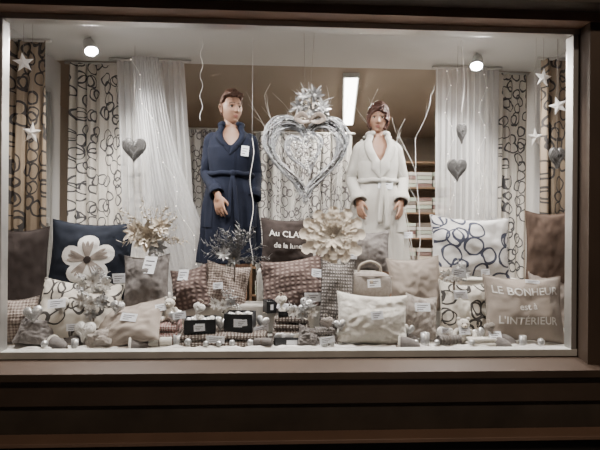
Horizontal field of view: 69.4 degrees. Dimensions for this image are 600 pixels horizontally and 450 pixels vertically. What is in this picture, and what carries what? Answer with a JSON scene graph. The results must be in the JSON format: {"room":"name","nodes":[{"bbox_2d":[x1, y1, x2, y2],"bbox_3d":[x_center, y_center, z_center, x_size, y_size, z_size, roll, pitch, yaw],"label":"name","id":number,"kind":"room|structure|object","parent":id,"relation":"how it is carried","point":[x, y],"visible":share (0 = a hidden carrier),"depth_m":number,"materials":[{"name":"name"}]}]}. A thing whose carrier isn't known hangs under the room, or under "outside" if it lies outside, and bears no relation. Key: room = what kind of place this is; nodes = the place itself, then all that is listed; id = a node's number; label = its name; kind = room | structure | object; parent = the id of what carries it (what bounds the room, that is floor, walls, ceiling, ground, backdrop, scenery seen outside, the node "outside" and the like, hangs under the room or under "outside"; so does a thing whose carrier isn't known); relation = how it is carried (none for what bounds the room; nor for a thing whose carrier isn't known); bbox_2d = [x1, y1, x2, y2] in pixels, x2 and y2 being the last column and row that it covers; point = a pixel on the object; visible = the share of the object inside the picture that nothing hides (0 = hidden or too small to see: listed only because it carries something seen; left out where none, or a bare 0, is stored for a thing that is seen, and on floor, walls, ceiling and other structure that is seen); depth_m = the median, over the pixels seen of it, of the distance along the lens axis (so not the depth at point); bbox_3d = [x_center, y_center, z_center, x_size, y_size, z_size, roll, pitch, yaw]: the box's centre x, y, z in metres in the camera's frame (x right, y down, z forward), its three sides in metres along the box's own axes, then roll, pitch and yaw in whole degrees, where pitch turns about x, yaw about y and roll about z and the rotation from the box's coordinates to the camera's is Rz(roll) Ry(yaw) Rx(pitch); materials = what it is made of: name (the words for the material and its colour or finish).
{"room":"shopfront street","nodes":[
{"label":"shopfront street","id":0,"kind":"room"},
{"bbox_2d":[10,27,60,243],"bbox_3d":[-1.960,0.085,2.904,0.050,2.800,1.260,0,0,-3],"label":"wall","id":1,"kind":"structure","parent":0,"point":[52,67],"depth_m":3.46,"materials":[{"name":"paint"}]},
{"bbox_2d":[8,38,51,230],"bbox_3d":[-1.756,-0.267,2.771,0.322,1.847,0.089,0,0,-3],"label":"patterned curtain","id":2,"kind":"object","parent":1,"relation":"hanging from","point":[27,100],"visible":0.56,"depth_m":2.76,"materials":[{"name":"brown fabric"}]},
{"bbox_2d":[46,87,52,277],"bbox_3d":[-1.929,-0.200,3.326,0.035,1.710,0.040,0,0,-3],"label":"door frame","id":3,"kind":"structure","parent":1,"relation":"attached to","point":[49,94],"depth_m":3.31,"materials":[{"name":"silver metal"}]},
{"bbox_2d":[59,106,68,221],"bbox_3d":[-2.698,0.079,4.843,0.050,2.800,2.680,0,0,-3],"label":"wall","id":4,"kind":"structure","parent":0,"point":[64,113],"depth_m":4.90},
{"bbox_2d":[173,127,232,270],"bbox_3d":[-0.985,0.226,4.564,0.702,2.492,0.137,0,0,-3],"label":"sheer curtain","id":5,"kind":"object","parent":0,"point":[191,187],"visible":0.31,"depth_m":4.55,"materials":[{"name":"white fabric"}]},
{"bbox_2d":[9,23,566,71],"bbox_3d":[0.026,-1.325,2.959,4.000,0.050,1.190,0,0,-3],"label":"ceiling","id":6,"kind":"structure","parent":0,"point":[220,46],"depth_m":3.17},
{"bbox_2d":[83,36,98,56],"bbox_3d":[-1.456,-1.245,3.014,0.111,0.136,0.109,0,0,-3],"label":"ceiling spotlight","id":7,"kind":"object","parent":6,"relation":"hanging from","point":[90,48],"depth_m":3.00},
{"bbox_2d":[470,53,482,71],"bbox_3d":[1.321,-1.223,3.241,0.105,0.135,0.113,0,0,-3],"label":"ceiling spotlight","id":8,"kind":"object","parent":6,"relation":"hanging from","point":[476,65],"depth_m":3.22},
{"bbox_2d":[56,60,530,137],"bbox_3d":[-0.113,-1.326,4.925,5.200,0.050,2.750,0,0,-3],"label":"ceiling","id":9,"kind":"structure","parent":0,"point":[176,88],"depth_m":4.32,"materials":[{"name":"paint"}]},
{"bbox_2d":[13,32,32,70],"bbox_3d":[-1.615,-1.102,2.528,0.113,0.414,0.016,0,0,-14],"label":"star","id":10,"kind":"object","parent":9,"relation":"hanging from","point":[22,62],"visible":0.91,"depth_m":2.53,"materials":[{"name":"white"}]},
{"bbox_2d":[24,38,40,141],"bbox_3d":[-1.573,-0.897,2.550,0.123,0.822,0.016,0,0,9],"label":"star","id":11,"kind":"object","parent":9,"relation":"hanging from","point":[32,131],"visible":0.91,"depth_m":2.55,"materials":[{"name":"white"}]},
{"bbox_2d":[64,61,153,257],"bbox_3d":[-1.537,-0.323,3.479,0.701,1.962,0.134,0,0,-3],"label":"patterned curtain","id":12,"kind":"object","parent":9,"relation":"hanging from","point":[102,179],"visible":0.67,"depth_m":3.47,"materials":[{"name":"white fabric"}]},
{"bbox_2d":[122,87,146,162],"bbox_3d":[-1.201,-0.875,3.146,0.170,0.861,0.085,0,0,-18],"label":"heart","id":13,"kind":"object","parent":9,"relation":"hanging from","point":[133,149],"visible":1,"depth_m":3.12,"materials":[{"name":"silver metal"}]},
{"bbox_2d":[108,58,191,62],"bbox_3d":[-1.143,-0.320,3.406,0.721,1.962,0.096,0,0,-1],"label":"curtain rod","id":14,"kind":"object","parent":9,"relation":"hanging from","point":[109,59],"visible":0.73,"depth_m":3.39,"materials":[{"name":"silver metal"}]},
{"bbox_2d":[261,33,350,204],"bbox_3d":[0.046,-0.714,2.895,0.615,1.163,0.132,0,0,-3],"label":"heart decoration","id":15,"kind":"object","parent":9,"relation":"hanging from","point":[312,109],"visible":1,"depth_m":2.89,"materials":[{"name":"metal"}]},
{"bbox_2d":[199,41,464,262],"bbox_3d":[0.222,-0.506,3.021,1.856,1.577,0.029,0,0,0],"label":"cable","id":16,"kind":"object","parent":9,"relation":"hanging from","point":[202,41],"visible":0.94,"depth_m":3.01,"materials":[{"name":"white plastic"}]},
{"bbox_2d":[342,73,359,124],"bbox_3d":[0.515,-1.264,4.528,0.140,0.055,1.700,0,0,5],"label":"lamp","id":17,"kind":"object","parent":9,"relation":"attached to","point":[350,80],"visible":0.86,"depth_m":4.16,"materials":[{"name":"white"}]},
{"bbox_2d":[447,79,466,181],"bbox_3d":[1.131,-0.797,3.111,0.140,0.981,0.076,0,0,7],"label":"heart","id":18,"kind":"object","parent":9,"relation":"hanging from","point":[455,168],"visible":1,"depth_m":3.09,"materials":[{"name":"silver metal"}]},
{"bbox_2d":[456,98,466,143],"bbox_3d":[1.139,-0.927,3.051,0.076,0.721,0.047,0,0,-3],"label":"heart","id":19,"kind":"object","parent":9,"relation":"hanging from","point":[461,130],"visible":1,"depth_m":3.04,"materials":[{"name":"silver metal"}]},
{"bbox_2d":[432,66,502,69],"bbox_3d":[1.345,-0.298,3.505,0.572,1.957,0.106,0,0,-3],"label":"curtain rod","id":20,"kind":"object","parent":9,"relation":"hanging from","point":[433,67],"visible":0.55,"depth_m":3.49,"materials":[{"name":"silver metal"}]},
{"bbox_2d":[470,71,528,278],"bbox_3d":[1.660,-0.298,3.612,0.500,1.962,0.096,0,0,-1],"label":"patterned curtain","id":21,"kind":"object","parent":9,"relation":"hanging from","point":[501,157],"visible":0.62,"depth_m":3.62,"materials":[{"name":"white fabric"}]},
{"bbox_2d":[548,39,564,168],"bbox_3d":[1.647,-0.820,2.774,0.100,0.926,0.066,0,0,-3],"label":"heart","id":22,"kind":"object","parent":9,"relation":"hanging from","point":[556,155],"visible":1,"depth_m":2.75,"materials":[{"name":"silver metal"}]},
{"bbox_2d":[549,67,565,113],"bbox_3d":[1.616,-0.987,2.717,0.109,0.593,0.016,0,0,9],"label":"star","id":23,"kind":"object","parent":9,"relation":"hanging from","point":[558,105],"visible":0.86,"depth_m":2.71,"materials":[{"name":"white"}]},
{"bbox_2d":[0,22,599,434],"bbox_3d":[-0.005,0.200,2.282,8.000,2.600,0.160,0,0,-3],"label":"wall","id":24,"kind":"structure","parent":0,"point":[516,414],"depth_m":2.23,"materials":[{"name":"wood"}]},
{"bbox_2d":[0,356,599,381],"bbox_3d":[-0.032,0.732,2.221,3.450,0.065,0.160,0,0,-3],"label":"trim","id":25,"kind":"structure","parent":24,"relation":"attached to","point":[175,369],"depth_m":2.19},
{"bbox_2d":[0,346,576,359],"bbox_3d":[-0.025,0.681,2.312,3.060,0.038,0.060,0,0,-3],"label":"frame","id":26,"kind":"object","parent":25,"relation":"on","point":[324,352],"visible":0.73,"depth_m":2.29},
{"bbox_2d":[0,18,9,351],"bbox_3d":[-1.547,-0.204,2.242,0.040,1.707,0.060,0,0,-3],"label":"frame","id":27,"kind":"object","parent":26,"relation":"on","point":[4,25],"visible":1,"depth_m":2.24,"materials":[{"name":"silver metal"}]},
{"bbox_2d":[564,35,578,348],"bbox_3d":[1.490,-0.180,2.380,0.030,1.707,0.060,0,0,-3],"label":"frame","id":28,"kind":"object","parent":26,"relation":"on","point":[572,43],"visible":1,"depth_m":2.36,"materials":[{"name":"silver metal"}]},
{"bbox_2d":[0,440,599,449],"bbox_3d":[-0.009,1.282,2.177,7.800,0.435,0.050,0,0,-3],"label":"trim","id":29,"kind":"structure","parent":24,"relation":"attached to","point":[546,444],"depth_m":2.18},
{"bbox_2d":[0,427,599,448],"bbox_3d":[-0.006,1.055,2.152,7.800,0.020,0.100,0,0,-3],"label":"trim ledge","id":30,"kind":"object","parent":24,"relation":"attached to","point":[549,433],"depth_m":2.14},
{"bbox_2d":[0,377,599,406],"bbox_3d":[-0.006,0.832,2.190,7.800,0.135,0.025,0,0,-3],"label":"exterior wall","id":31,"kind":"structure","parent":0,"point":[210,392],"depth_m":2.18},
{"bbox_2d":[0,0,599,28],"bbox_3d":[0.006,-1.097,2.252,7.800,0.045,0.120,0,0,-3],"label":"lintel","id":32,"kind":"object","parent":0,"point":[146,8],"depth_m":2.22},
{"bbox_2d":[253,131,354,300],"bbox_3d":[0.036,0.272,4.349,1.032,2.417,0.150,0,0,-3],"label":"patterned curtain","id":33,"kind":"object","parent":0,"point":[300,211],"visible":0.21,"depth_m":4.35,"materials":[{"name":"white fabric"}]},
{"bbox_2d":[150,133,459,300],"bbox_3d":[-0.188,0.073,6.323,5.200,2.850,0.050,0,0,-3],"label":"wall","id":34,"kind":"structure","parent":0,"point":[163,184],"depth_m":6.22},
{"bbox_2d":[460,107,526,278],"bbox_3d":[2.446,0.119,5.076,0.050,2.800,2.680,0,0,-3],"label":"wall","id":35,"kind":"structure","parent":0,"point":[467,147],"depth_m":6.12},
{"bbox_2d":[525,52,565,276],"bbox_3d":[1.986,0.116,3.083,0.050,2.800,1.260,0,0,-3],"label":"wall","id":36,"kind":"structure","parent":0,"point":[533,88],"depth_m":3.61,"materials":[{"name":"paint"}]},
{"bbox_2d":[537,57,565,214],"bbox_3d":[1.798,-0.239,3.001,0.322,1.847,0.082,0,0,-3],"label":"patterned curtain","id":37,"kind":"object","parent":36,"relation":"hanging from","point":[552,180],"visible":0.23,"depth_m":3.00,"materials":[{"name":"beige fabric"}]},
{"bbox_3d":[-0.138,1.524,4.984,5.200,0.050,2.730,0,0,-3],"label":"floor","id":38,"kind":"structure","parent":0,"visible":0},
{"bbox_2d":[249,264,255,300],"bbox_3d":[0.120,0.384,6.112,1.630,2.235,0.300,0,0,-3],"label":"shelf","id":39,"kind":"object","parent":38,"relation":"on","point":[252,293],"visible":0.02,"depth_m":5.93,"materials":[{"name":"brown wood"}]},
{"bbox_2d":[404,158,453,259],"bbox_3d":[1.460,0.361,5.274,0.670,2.300,0.355,0,0,-3],"label":"shelf","id":40,"kind":"object","parent":38,"relation":"on","point":[434,184],"visible":0.28,"depth_m":5.12,"materials":[{"name":"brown wood"}]},
{"bbox_3d":[0.007,-1.400,2.282,8.000,0.600,0.160,0,0,-3],"label":"wall","id":41,"kind":"structure","parent":0,"visible":0},
{"bbox_2d":[0,12,579,38],"bbox_3d":[-0.011,-1.060,2.312,3.060,0.030,0.060,0,0,-3],"label":"frame","id":42,"kind":"object","parent":41,"relation":"in","point":[20,18],"depth_m":2.29,"materials":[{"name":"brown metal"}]},
{"bbox_2d":[201,0,599,12],"bbox_3d":[0.013,-1.310,2.142,7.800,0.380,0.100,0,0,-3],"label":"trim","id":43,"kind":"structure","parent":41,"relation":"attached to","point":[590,6],"depth_m":2.18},
{"bbox_3d":[-0.023,1.120,3.613,3.900,0.760,0.020,0,0,-3],"label":"wall display base","id":44,"kind":"object","parent":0,"visible":0},
{"bbox_2d":[7,328,563,348],"bbox_3d":[0.009,0.710,2.994,3.900,0.060,1.260,0,0,-3],"label":"display","id":45,"kind":"object","parent":44,"relation":"on","point":[9,345],"visible":0.02,"depth_m":2.49,"materials":[{"name":"fabric"}]},
{"bbox_2d":[7,295,39,342],"bbox_3d":[-1.618,0.537,2.452,0.246,0.262,0.139,0,0,-17],"label":"cushion","id":46,"kind":"object","parent":45,"relation":"on","point":[15,308],"visible":0.39,"depth_m":2.41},
{"bbox_2d":[11,317,53,344],"bbox_3d":[-1.455,0.589,2.405,0.227,0.164,0.122,0,0,-18],"label":"cushion","id":47,"kind":"object","parent":45,"relation":"on","point":[28,332],"visible":0.67,"depth_m":2.37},
{"bbox_2d":[23,303,42,322],"bbox_3d":[-1.466,0.484,2.376,0.099,0.109,0.049,0,0,-12],"label":"heart","id":48,"kind":"object","parent":47,"relation":"on","point":[30,313],"visible":1,"depth_m":2.36,"materials":[{"name":"silver metal"}]},
{"bbox_2d":[47,335,84,348],"bbox_3d":[-1.310,0.635,2.401,0.188,0.073,0.182,0,0,22],"label":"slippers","id":49,"kind":"object","parent":45,"relation":"on","point":[55,342],"visible":0.67,"depth_m":2.33,"materials":[{"name":"beige fabric"}]},
{"bbox_2d":[37,277,124,338],"bbox_3d":[-1.289,0.505,2.509,0.489,0.388,0.203,0,0,-5],"label":"patterned cushion","id":50,"kind":"object","parent":45,"relation":"on","point":[62,324],"visible":0.41,"depth_m":2.47,"materials":[{"name":"white fabric"}]},
{"bbox_2d":[47,295,68,312],"bbox_3d":[-1.354,0.445,2.430,0.101,0.100,0.062,0,0,-17],"label":"price tag","id":51,"kind":"object","parent":50,"relation":"on","point":[60,304],"visible":1,"depth_m":2.41,"materials":[{"name":"white paper"}]},
{"bbox_2d":[73,264,111,293],"bbox_3d":[-1.223,0.339,2.564,0.224,0.220,0.084,0,0,-13],"label":"flowers","id":52,"kind":"object","parent":50,"relation":"on","point":[92,281],"visible":0.97,"depth_m":2.55,"materials":[{"name":"fabric"}]},
{"bbox_2d":[74,284,111,321],"bbox_3d":[-1.169,0.434,2.428,0.223,0.224,0.074,0,0,3],"label":"flowers","id":53,"kind":"object","parent":50,"relation":"on","point":[90,304],"visible":1,"depth_m":2.41,"materials":[{"name":"fabric"}]},
{"bbox_2d":[74,322,95,341],"bbox_3d":[-1.186,0.589,2.388,0.117,0.111,0.074,0,0,22],"label":"heart","id":54,"kind":"object","parent":45,"relation":"on","point":[82,329],"visible":0.98,"depth_m":2.37,"materials":[{"name":"fabric"}]},
{"bbox_2d":[84,326,111,347],"bbox_3d":[-1.104,0.616,2.376,0.191,0.132,0.106,0,0,7],"label":"cushion","id":55,"kind":"object","parent":45,"relation":"on","point":[99,337],"visible":0.79,"depth_m":2.34,"materials":[{"name":"beige fabric"}]},
{"bbox_2d":[97,296,167,347],"bbox_3d":[-0.966,0.557,2.449,0.437,0.280,0.238,0,0,3],"label":"cushion","id":56,"kind":"object","parent":45,"relation":"on","point":[140,322],"visible":0.8,"depth_m":2.38,"materials":[{"name":"white fabric"}]},
{"bbox_2d":[123,253,169,306],"bbox_3d":[-0.929,0.343,2.625,0.272,0.340,0.159,0,0,-14],"label":"cushion","id":57,"kind":"object","parent":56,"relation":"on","point":[146,279],"visible":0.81,"depth_m":2.58,"materials":[{"name":"white fabric"}]},
{"bbox_2d":[117,197,189,256],"bbox_3d":[-0.912,0.011,2.669,0.452,0.375,0.126,0,0,-3],"label":"bouquet","id":58,"kind":"object","parent":57,"relation":"on","point":[147,236],"visible":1,"depth_m":2.65,"materials":[{"name":"beige paper"}]},
{"bbox_2d":[117,337,151,348],"bbox_3d":[-0.909,0.638,2.393,0.188,0.073,0.182,0,0,-18],"label":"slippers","id":59,"kind":"object","parent":45,"relation":"on","point":[131,343],"visible":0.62,"depth_m":2.32,"materials":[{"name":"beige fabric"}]},
{"bbox_2d":[159,319,182,344],"bbox_3d":[-0.749,0.614,2.499,0.138,0.125,0.240,0,0,-8],"label":"folded throw","id":60,"kind":"object","parent":45,"relation":"on","point":[167,328],"visible":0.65,"depth_m":2.40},
{"bbox_2d":[160,297,177,321],"bbox_3d":[-0.749,0.482,2.478,0.122,0.139,0.104,0,0,3],"label":"teddy bear","id":61,"kind":"object","parent":60,"relation":"on","point":[169,302],"visible":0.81,"depth_m":2.47},
{"bbox_2d":[168,307,185,322],"bbox_3d":[-0.689,0.509,2.430,0.096,0.094,0.045,0,0,-13],"label":"price tag","id":62,"kind":"object","parent":60,"relation":"on","point":[176,316],"visible":1,"depth_m":2.42,"materials":[{"name":"white paper"}]},
{"bbox_2d":[179,324,267,346],"bbox_3d":[-0.439,0.638,2.511,0.508,0.083,0.283,0,0,-4],"label":"folded throw","id":63,"kind":"object","parent":45,"relation":"on","point":[240,338],"visible":0.59,"depth_m":2.38,"materials":[{"name":"white fabric"}]},
{"bbox_2d":[184,314,215,333],"bbox_3d":[-0.560,0.554,2.441,0.170,0.089,0.134,0,0,-9],"label":"gift box","id":64,"kind":"object","parent":63,"relation":"on","point":[197,324],"visible":0.99,"depth_m":2.39,"materials":[{"name":"black"}]},
{"bbox_2d":[224,310,255,332],"bbox_3d":[-0.343,0.548,2.480,0.160,0.105,0.134,0,0,5],"label":"gift box","id":65,"kind":"object","parent":63,"relation":"on","point":[234,320],"visible":1,"depth_m":2.43,"materials":[{"name":"black"}]},
{"bbox_2d":[209,287,240,313],"bbox_3d":[-0.439,0.442,2.517,0.201,0.160,0.063,0,0,-3],"label":"flowers","id":66,"kind":"object","parent":65,"relation":"on","point":[222,305],"visible":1,"depth_m":2.51,"materials":[{"name":"fabric"}]},
{"bbox_2d":[253,313,269,330],"bbox_3d":[-0.230,0.567,2.508,0.105,0.116,0.051,0,0,-28],"label":"heart","id":67,"kind":"object","parent":63,"relation":"on","point":[263,323],"visible":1,"depth_m":2.50,"materials":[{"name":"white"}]},
{"bbox_2d":[196,88,261,295],"bbox_3d":[-0.519,-0.166,3.220,0.492,1.685,0.388,0,0,-16],"label":"mannequin","id":68,"kind":"object","parent":45,"relation":"on","point":[227,152],"visible":0.84,"depth_m":3.11},
{"bbox_2d":[246,88,303,220],"bbox_3d":[-0.195,-0.189,3.250,0.466,1.735,0.129,0,0,7],"label":"branches","id":69,"kind":"object","parent":45,"relation":"on","point":[267,88],"visible":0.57,"depth_m":3.26,"materials":[{"name":"white plant"}]},
{"bbox_2d":[120,301,440,332],"bbox_3d":[-0.006,0.590,2.793,3.150,0.180,0.140,0,0,-3],"label":"display riser","id":70,"kind":"object","parent":45,"relation":"on","point":[249,305],"visible":0.02,"depth_m":2.71,"materials":[{"name":"fabric"}]},
{"bbox_2d":[8,226,49,304],"bbox_3d":[-1.712,0.286,2.611,0.352,0.562,0.138,0,0,-15],"label":"cushion","id":71,"kind":"object","parent":70,"relation":"on","point":[27,250],"visible":0.58,"depth_m":2.61,"materials":[{"name":"brown fabric"}]},
{"bbox_2d":[48,219,131,299],"bbox_3d":[-1.317,0.220,2.726,0.503,0.516,0.190,0,0,1],"label":"cushion","id":72,"kind":"object","parent":70,"relation":"on","point":[76,248],"visible":0.7,"depth_m":2.69,"materials":[{"name":"blue fabric"}]},
{"bbox_2d":[170,263,210,310],"bbox_3d":[-0.686,0.395,2.710,0.276,0.309,0.146,0,0,-5],"label":"cushion","id":73,"kind":"object","parent":70,"relation":"on","point":[189,287],"visible":0.88,"depth_m":2.67,"materials":[{"name":"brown fabric"}]},
{"bbox_2d":[207,260,250,306],"bbox_3d":[-0.468,0.386,2.747,0.319,0.328,0.159,0,0,-7],"label":"cushion","id":74,"kind":"object","parent":70,"relation":"on","point":[219,277],"visible":0.75,"depth_m":2.72,"materials":[{"name":"white fabric"}]},
{"bbox_2d":[201,221,269,282],"bbox_3d":[-0.400,0.189,2.710,0.457,0.446,0.106,0,0,-3],"label":"bouquet","id":75,"kind":"object","parent":74,"relation":"on","point":[233,258],"visible":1,"depth_m":2.71,"materials":[{"name":"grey plant"}]},
{"bbox_2d":[259,255,320,312],"bbox_3d":[-0.047,0.365,2.733,0.445,0.367,0.176,0,0,4],"label":"cushion","id":76,"kind":"object","parent":70,"relation":"on","point":[294,279],"visible":0.76,"depth_m":2.69,"materials":[{"name":"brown fabric"}]},
{"bbox_2d":[299,206,365,263],"bbox_3d":[0.209,0.077,2.813,0.440,0.403,0.115,0,0,-6],"label":"flower","id":77,"kind":"object","parent":76,"relation":"on","point":[334,234],"visible":0.99,"depth_m":2.80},
{"bbox_2d":[386,255,440,310],"bbox_3d":[0.733,0.376,2.758,0.357,0.369,0.150,0,0,2],"label":"cushion","id":78,"kind":"object","parent":70,"relation":"on","point":[420,278],"visible":0.67,"depth_m":2.72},
{"bbox_2d":[20,344,541,348],"bbox_3d":[-0.064,0.668,2.392,2.900,0.022,0.055,0,0,-3],"label":"snow","id":79,"kind":"object","parent":45,"relation":"on","point":[334,345],"visible":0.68,"depth_m":2.38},
{"bbox_2d":[148,336,172,345],"bbox_3d":[-0.763,0.638,2.373,0.123,0.057,0.057,0,0,-11],"label":"rolled towel","id":80,"kind":"object","parent":79,"relation":"on","point":[163,341],"visible":0.84,"depth_m":2.36,"materials":[{"name":"beige fabric"}]},
{"bbox_2d":[253,337,272,345],"bbox_3d":[-0.204,0.644,2.393,0.103,0.053,0.053,0,0,9],"label":"rolled towel","id":81,"kind":"object","parent":79,"relation":"on","point":[261,341],"visible":1,"depth_m":2.38,"materials":[{"name":"brown fabric"}]},
{"bbox_2d":[41,337,544,346],"bbox_3d":[-0.004,0.644,2.397,2.780,0.052,0.056,0,0,-3],"label":"baubles","id":82,"kind":"object","parent":79,"relation":"on","point":[540,341],"visible":0.96,"depth_m":2.37,"materials":[{"name":"silver metal"}]},
{"bbox_2d":[436,334,461,344],"bbox_3d":[0.845,0.649,2.451,0.134,0.061,0.061,0,0,-9],"label":"rolled towel","id":83,"kind":"object","parent":79,"relation":"on","point":[447,339],"visible":0.87,"depth_m":2.43,"materials":[{"name":"brown fabric"}]},
{"bbox_2d":[274,333,298,345],"bbox_3d":[-0.046,0.642,2.440,0.202,0.075,0.042,0,0,-3],"label":"gift box","id":84,"kind":"object","parent":45,"relation":"on","point":[279,338],"visible":0.74,"depth_m":2.42,"materials":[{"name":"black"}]},
{"bbox_2d":[272,313,309,343],"bbox_3d":[-0.051,0.605,2.561,0.228,0.157,0.200,0,0,1],"label":"folded throw","id":85,"kind":"object","parent":45,"relation":"on","point":[281,324],"visible":0.53,"depth_m":2.48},
{"bbox_2d":[263,299,276,313],"bbox_3d":[-0.182,0.488,2.604,0.060,0.070,0.082,0,0,-23],"label":"gift box","id":86,"kind":"object","parent":85,"relation":"on","point":[269,305],"visible":1,"depth_m":2.57,"materials":[{"name":"black"}]},
{"bbox_2d":[277,303,301,316],"bbox_3d":[-0.054,0.492,2.549,0.169,0.068,0.122,0,0,-7],"label":"gift box","id":87,"kind":"object","parent":85,"relation":"on","point":[282,312],"visible":0.56,"depth_m":2.51,"materials":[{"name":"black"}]},
{"bbox_2d":[286,295,318,321],"bbox_3d":[0.011,0.476,2.453,0.188,0.159,0.078,0,0,-6],"label":"flowers","id":88,"kind":"object","parent":85,"relation":"on","point":[294,311],"visible":1,"depth_m":2.44,"materials":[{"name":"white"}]},
{"bbox_2d":[267,89,347,211],"bbox_3d":[0.078,-0.181,3.235,0.673,1.723,0.139,0,0,-14],"label":"branches","id":89,"kind":"object","parent":45,"relation":"on","point":[327,89],"visible":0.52,"depth_m":3.25,"materials":[{"name":"white wood"}]},
{"bbox_2d":[297,324,319,345],"bbox_3d":[0.055,0.625,2.432,0.148,0.132,0.092,0,0,-7],"label":"cushion","id":90,"kind":"object","parent":45,"relation":"on","point":[307,336],"visible":0.88,"depth_m":2.40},
{"bbox_2d":[257,268,375,300],"bbox_3d":[0.112,0.491,2.951,0.800,0.380,0.155,0,0,-3],"label":"display riser","id":91,"kind":"object","parent":45,"relation":"on","point":[259,274],"visible":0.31,"depth_m":2.86,"materials":[{"name":"wood"}]},
{"bbox_2d":[261,217,313,261],"bbox_3d":[-0.084,0.114,2.947,0.365,0.333,0.127,0,0,-5],"label":"cushion","id":92,"kind":"object","parent":91,"relation":"on","point":[282,241],"visible":0.65,"depth_m":2.90,"materials":[{"name":"brown fabric"}]},
{"bbox_2d":[348,230,388,271],"bbox_3d":[0.462,0.173,2.943,0.296,0.282,0.131,0,0,14],"label":"cushion","id":93,"kind":"object","parent":91,"relation":"on","point":[374,246],"visible":0.6,"depth_m":2.90,"materials":[{"name":"white fabric"}]},
{"bbox_2d":[314,326,337,345],"bbox_3d":[0.143,0.637,2.479,0.138,0.095,0.140,0,0,-6],"label":"folded towel","id":94,"kind":"object","parent":45,"relation":"on","point":[321,332],"visible":0.57,"depth_m":2.43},
{"bbox_2d":[319,259,354,330],"bbox_3d":[0.223,0.432,2.622,0.202,0.447,0.156,0,0,15],"label":"cushion","id":95,"kind":"object","parent":45,"relation":"on","point":[334,277],"visible":0.62,"depth_m":2.59,"materials":[{"name":"white fabric"}]},
{"bbox_2d":[336,291,406,344],"bbox_3d":[0.413,0.538,2.491,0.414,0.305,0.199,0,0,8],"label":"cushion","id":96,"kind":"object","parent":45,"relation":"on","point":[376,320],"visible":0.9,"depth_m":2.43,"materials":[{"name":"white fabric"}]},
{"bbox_2d":[344,100,412,296],"bbox_3d":[0.590,-0.123,3.272,0.507,1.616,0.370,0,0,0],"label":"mannequin","id":97,"kind":"object","parent":45,"relation":"on","point":[378,191],"visible":0.83,"depth_m":3.16},
{"bbox_2d":[346,87,434,259],"bbox_3d":[0.685,-0.200,3.289,0.686,1.770,0.158,0,0,3],"label":"branches","id":98,"kind":"object","parent":45,"relation":"on","point":[434,87],"visible":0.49,"depth_m":3.27,"materials":[{"name":"white wood"}]},
{"bbox_2d":[387,334,419,346],"bbox_3d":[0.589,0.650,2.468,0.188,0.073,0.182,0,0,12],"label":"slippers","id":99,"kind":"object","parent":45,"relation":"on","point":[409,341],"visible":0.65,"depth_m":2.39,"materials":[{"name":"beige fabric"}]},
{"bbox_2d":[406,293,436,340],"bbox_3d":[0.720,0.546,2.579,0.228,0.284,0.121,0,0,-2],"label":"cushion","id":100,"kind":"object","parent":45,"relation":"on","point":[421,311],"visible":0.77,"depth_m":2.54,"materials":[{"name":"beige fabric"}]},
{"bbox_2d":[439,279,485,336],"bbox_3d":[1.006,0.518,2.664,0.331,0.357,0.152,0,0,-5],"label":"patterned cushion","id":101,"kind":"object","parent":45,"relation":"on","point":[465,301],"visible":0.71,"depth_m":2.63,"materials":[{"name":"white fabric"}]},
{"bbox_2d":[438,258,470,289],"bbox_3d":[0.941,0.306,2.634,0.210,0.214,0.088,0,0,-15],"label":"flowers","id":102,"kind":"object","parent":101,"relation":"on","point":[456,274],"visible":1,"depth_m":2.62,"materials":[{"name":"fabric"}]},
{"bbox_2d":[452,317,476,344],"bbox_3d":[0.944,0.611,2.493,0.138,0.157,0.118,0,0,7],"label":"teddy bear","id":103,"kind":"object","parent":45,"relation":"on","point":[463,330],"visible":0.77,"depth_m":2.48},
{"bbox_2d":[464,336,496,346],"bbox_3d":[1.044,0.664,2.460,0.208,0.056,0.070,0,0,0],"label":"folded towel","id":104,"kind":"object","parent":45,"relation":"on","point":[486,341],"visible":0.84,"depth_m":2.43,"materials":[{"name":"white fabric"}]},
{"bbox_2d":[462,277,514,284],"bbox_3d":[1.185,0.529,3.015,0.650,0.320,0.185,0,0,-3],"label":"display riser","id":105,"kind":"object","parent":45,"relation":"on","point":[471,280],"visible":0.06,"depth_m":2.92,"materials":[{"name":"wood"}]},
{"bbox_2d":[430,215,510,278],"bbox_3d":[1.143,0.149,2.920,0.547,0.439,0.164,0,0,3],"label":"patterned cushion","id":106,"kind":"object","parent":105,"relation":"on","point":[481,245],"visible":0.82,"depth_m":2.87,"materials":[{"name":"white fabric"}]},
{"bbox_2d":[488,331,516,346],"bbox_3d":[1.136,0.647,2.499,0.188,0.089,0.185,0,0,37],"label":"slippers","id":107,"kind":"object","parent":45,"relation":"on","point":[503,340],"visible":0.62,"depth_m":2.44,"materials":[{"name":"beige fabric"}]},
{"bbox_2d":[482,274,563,343],"bbox_3d":[1.325,0.495,2.568,0.466,0.396,0.166,0,0,10],"label":"cushion","id":108,"kind":"object","parent":45,"relation":"on","point":[531,308],"visible":0.89,"depth_m":2.53,"materials":[{"name":"beige fabric"}]},
{"bbox_2d":[528,272,564,327],"bbox_3d":[1.599,0.482,2.792,0.233,0.352,0.122,0,0,31],"label":"cushion","id":109,"kind":"object","parent":45,"relation":"on","point":[531,276],"visible":0.25,"depth_m":2.76,"materials":[{"name":"beige fabric"}]},
{"bbox_2d":[525,210,564,282],"bbox_3d":[1.632,0.153,2.841,0.288,0.503,0.146,0,0,5],"label":"cushion","id":110,"kind":"object","parent":109,"relation":"on","point":[545,234],"visible":0.72,"depth_m":2.80,"materials":[{"name":"fabric"}]},
{"bbox_3d":[0.434,0.576,2.680,0.240,0.215,0.115,0,0,-3],"label":"display riser","id":111,"kind":"object","parent":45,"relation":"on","visible":0},
{"bbox_2d":[353,260,391,296],"bbox_3d":[0.431,0.343,2.677,0.272,0.249,0.112,0,0,-3],"label":"handbag","id":112,"kind":"object","parent":111,"relation":"on","point":[365,283],"visible":0.69,"depth_m":2.64,"materials":[{"name":"beige fabric"}]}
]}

